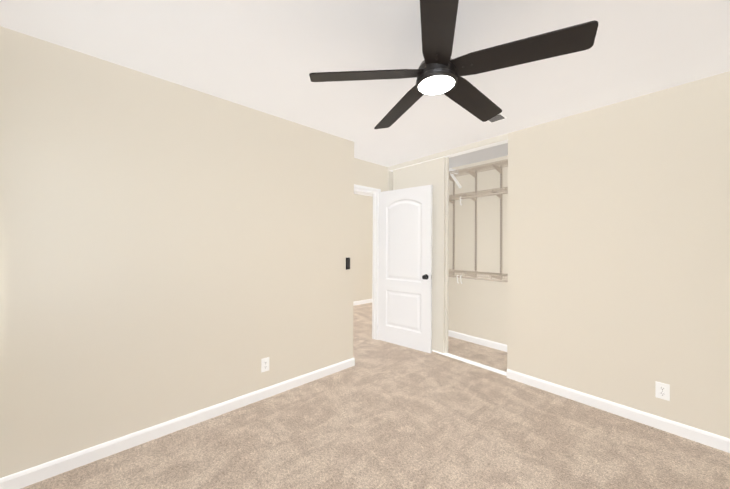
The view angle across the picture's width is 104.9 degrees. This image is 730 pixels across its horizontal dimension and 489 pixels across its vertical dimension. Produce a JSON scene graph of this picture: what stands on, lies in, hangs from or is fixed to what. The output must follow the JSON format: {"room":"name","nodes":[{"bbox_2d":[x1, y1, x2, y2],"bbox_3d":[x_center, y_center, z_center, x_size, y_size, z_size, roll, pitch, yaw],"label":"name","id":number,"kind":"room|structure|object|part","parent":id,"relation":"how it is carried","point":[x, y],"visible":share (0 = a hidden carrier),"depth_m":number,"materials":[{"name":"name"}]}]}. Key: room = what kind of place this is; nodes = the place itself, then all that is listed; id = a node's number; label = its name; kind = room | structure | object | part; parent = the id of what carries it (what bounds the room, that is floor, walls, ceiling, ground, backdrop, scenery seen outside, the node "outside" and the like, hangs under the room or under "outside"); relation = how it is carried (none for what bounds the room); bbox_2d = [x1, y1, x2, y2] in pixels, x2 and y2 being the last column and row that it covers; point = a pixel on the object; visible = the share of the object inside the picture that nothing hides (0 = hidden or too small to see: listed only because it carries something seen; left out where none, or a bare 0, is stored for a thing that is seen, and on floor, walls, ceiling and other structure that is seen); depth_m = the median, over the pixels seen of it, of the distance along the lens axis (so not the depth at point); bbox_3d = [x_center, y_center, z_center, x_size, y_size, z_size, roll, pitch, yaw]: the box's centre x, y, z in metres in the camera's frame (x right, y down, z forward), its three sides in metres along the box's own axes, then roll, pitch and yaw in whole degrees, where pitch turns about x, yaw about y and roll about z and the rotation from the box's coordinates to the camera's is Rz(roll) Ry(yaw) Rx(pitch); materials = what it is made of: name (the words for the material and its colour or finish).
{"room":"empty bedroom","nodes":[
{"label":"empty bedroom","id":0,"kind":"room"},
{"bbox_2d":[0,26,353,477],"bbox_3d":[-1.224,0.090,2.357,2.579,2.440,0.426,1,0,-42],"label":"wall","id":1,"kind":"structure","parent":0,"point":[169,250],"depth_m":1.86,"materials":[{"name":"beige paint"}]},
{"bbox_2d":[0,358,354,488],"bbox_3d":[-1.034,1.268,2.233,2.473,0.085,0.014,1,0,-42],"label":"baseboard","id":2,"kind":"structure","parent":1,"relation":"attached to","point":[35,474],"depth_m":1.86,"materials":[{"name":"white paint"}]},
{"bbox_2d":[261,357,268,372],"bbox_3d":[-0.852,1.029,2.401,0.070,0.115,0.008,1,0,-42],"label":"outlet","id":3,"kind":"object","parent":1,"relation":"attached to","point":[264,364],"visible":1,"depth_m":2.40,"materials":[{"name":"white plastic"}]},
{"bbox_2d":[346,257,349,269],"bbox_3d":[-0.181,0.203,2.998,0.048,0.128,0.018,1,0,-42],"label":"keypad","id":4,"kind":"object","parent":1,"relation":"attached to","point":[348,263],"visible":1,"depth_m":2.99,"materials":[{"name":"plastic"}]},
{"bbox_2d":[353,194,372,301],"bbox_3d":[-1.261,0.102,5.281,4.400,2.440,0.120,1,0,-42],"label":"wall","id":5,"kind":"structure","parent":0,"point":[363,240],"depth_m":6.31,"materials":[{"name":"beige paint"}]},
{"bbox_2d":[353,299,371,305],"bbox_3d":[-1.223,1.280,5.226,4.400,0.085,0.014,1,0,-42],"label":"baseboard","id":6,"kind":"structure","parent":5,"relation":"attached to","point":[362,302],"depth_m":6.27,"materials":[{"name":"white paint"}]},
{"bbox_2d":[0,0,729,196],"bbox_3d":[0.184,-1.122,2.868,5.700,0.004,5.900,1,0,-42],"label":"ceiling","id":7,"kind":"structure","parent":0,"point":[267,56],"depth_m":1.65,"materials":[{"name":"white paint"}]},
{"bbox_2d":[309,0,597,128],"bbox_3d":[0.403,-0.963,1.474,1.201,0.324,1.252,1,0,-42],"label":"fan","id":8,"kind":"object","parent":7,"relation":"hanging from","point":[439,70],"visible":1,"depth_m":1.32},
{"bbox_2d":[488,113,506,122],"bbox_3d":[1.153,-1.112,2.473,0.134,0.010,0.140,1,0,-42],"label":"ceiling vent","id":9,"kind":"object","parent":7,"relation":"in","point":[499,117],"visible":0.81,"depth_m":2.47,"materials":[{"name":"white plastic"}]},
{"bbox_2d":[354,158,387,191],"bbox_3d":[-0.052,0.102,3.760,1.160,2.440,0.088,1,0,-42],"label":"wall","id":10,"kind":"structure","parent":0,"point":[370,174],"depth_m":3.81,"materials":[{"name":"beige paint"}]},
{"bbox_2d":[354,184,380,339],"bbox_3d":[-0.127,0.273,3.683,0.827,2.097,0.106,1,0,-42],"label":"door frame","id":11,"kind":"structure","parent":10,"relation":"attached to","point":[374,285],"depth_m":3.91,"materials":[{"name":"white paint"}]},
{"bbox_2d":[388,170,392,190],"bbox_3d":[0.370,0.132,4.068,0.120,2.388,0.018,1,0,-42],"label":"door frame","id":12,"kind":"structure","parent":10,"relation":"attached to","point":[390,180],"depth_m":4.05,"materials":[{"name":"beige paint"}]},
{"bbox_2d":[377,185,432,353],"bbox_3d":[0.499,0.294,3.631,0.800,2.030,0.151,0,0,39],"label":"door leaf","id":13,"kind":"structure","parent":10,"relation":"in","point":[405,274],"depth_m":3.59,"materials":[{"name":"white paint"}]},
{"bbox_2d":[21,303,729,488],"bbox_3d":[0.171,1.350,2.857,5.700,0.060,5.900,1,0,-42],"label":"floor","id":14,"kind":"structure","parent":0,"point":[380,414],"depth_m":1.86,"materials":[{"name":"carpet"}]},
{"bbox_2d":[432,350,506,375],"bbox_3d":[0.919,1.320,3.450,0.080,0.013,1.636,1,0,-42],"label":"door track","id":15,"kind":"structure","parent":14,"relation":"on","point":[477,364],"depth_m":3.11,"materials":[{"name":"white plastic"}]},
{"bbox_2d":[388,134,507,170],"bbox_3d":[0.924,-1.088,3.466,0.120,0.052,1.654,1,0,-42],"label":"wall","id":16,"kind":"structure","parent":0,"point":[464,148],"depth_m":3.26,"materials":[{"name":"beige paint"}]},
{"bbox_2d":[390,139,507,171],"bbox_3d":[0.931,-1.059,3.461,0.084,0.005,1.636,1,0,-42],"label":"track","id":17,"kind":"object","parent":16,"relation":"attached to","point":[480,148],"visible":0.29,"depth_m":3.15,"materials":[{"name":"white plastic"}]},
{"bbox_2d":[393,157,444,352],"bbox_3d":[0.681,0.127,3.699,0.030,2.366,0.832,1,0,-42],"label":"slider","id":18,"kind":"object","parent":17,"relation":"hanging from","point":[431,172],"visible":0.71,"depth_m":3.46,"materials":[{"name":"beige paint"}]},
{"bbox_2d":[445,157,448,352],"bbox_3d":[0.725,0.127,3.703,0.030,2.366,0.835,1,0,-42],"label":"slider","id":19,"kind":"object","parent":17,"relation":"hanging from","point":[446,246],"visible":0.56,"depth_m":3.40,"materials":[{"name":"beige paint"}]},
{"bbox_2d":[448,155,507,344],"bbox_3d":[1.503,0.111,3.872,0.120,2.440,2.066,1,0,-42],"label":"wall","id":20,"kind":"structure","parent":0,"point":[478,308],"depth_m":3.74,"materials":[{"name":"beige paint"}]},
{"bbox_2d":[448,330,506,351],"bbox_3d":[1.447,1.288,3.823,0.014,0.085,1.826,1,0,-42],"label":"baseboard","id":21,"kind":"structure","parent":20,"relation":"attached to","point":[483,342],"depth_m":3.74,"materials":[{"name":"white paint"}]},
{"bbox_2d":[449,159,507,283],"bbox_3d":[1.344,-0.264,3.729,0.304,1.553,1.806,1,0,-42],"label":"closet shelving","id":22,"kind":"object","parent":20,"relation":"attached to","point":[473,171],"depth_m":3.60,"materials":[{"name":"beige wood"}]},
{"bbox_3d":[1.272,-0.258,3.801,0.293,1.541,0.216,1,0,-42],"label":"wire closet shelving","id":23,"kind":"part","parent":22,"relation":"part of","materials":[{"name":"white metal"}]},
{"bbox_2d":[507,71,729,438],"bbox_3d":[2.125,0.107,2.122,0.120,2.440,1.952,1,0,-42],"label":"wall","id":24,"kind":"structure","parent":0,"point":[618,291],"depth_m":2.14,"materials":[{"name":"beige paint"}]},
{"bbox_2d":[507,369,729,452],"bbox_3d":[2.029,1.284,2.116,0.014,0.085,1.832,1,0,-42],"label":"baseboard","id":25,"kind":"structure","parent":24,"relation":"attached to","point":[692,433],"depth_m":2.12,"materials":[{"name":"white paint"}]},
{"bbox_2d":[655,381,669,400],"bbox_3d":[2.131,1.050,2.010,0.008,0.115,0.070,1,0,-42],"label":"outlet","id":26,"kind":"object","parent":24,"relation":"attached to","point":[662,390],"visible":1,"depth_m":2.01,"materials":[{"name":"white plastic"}]}
]}

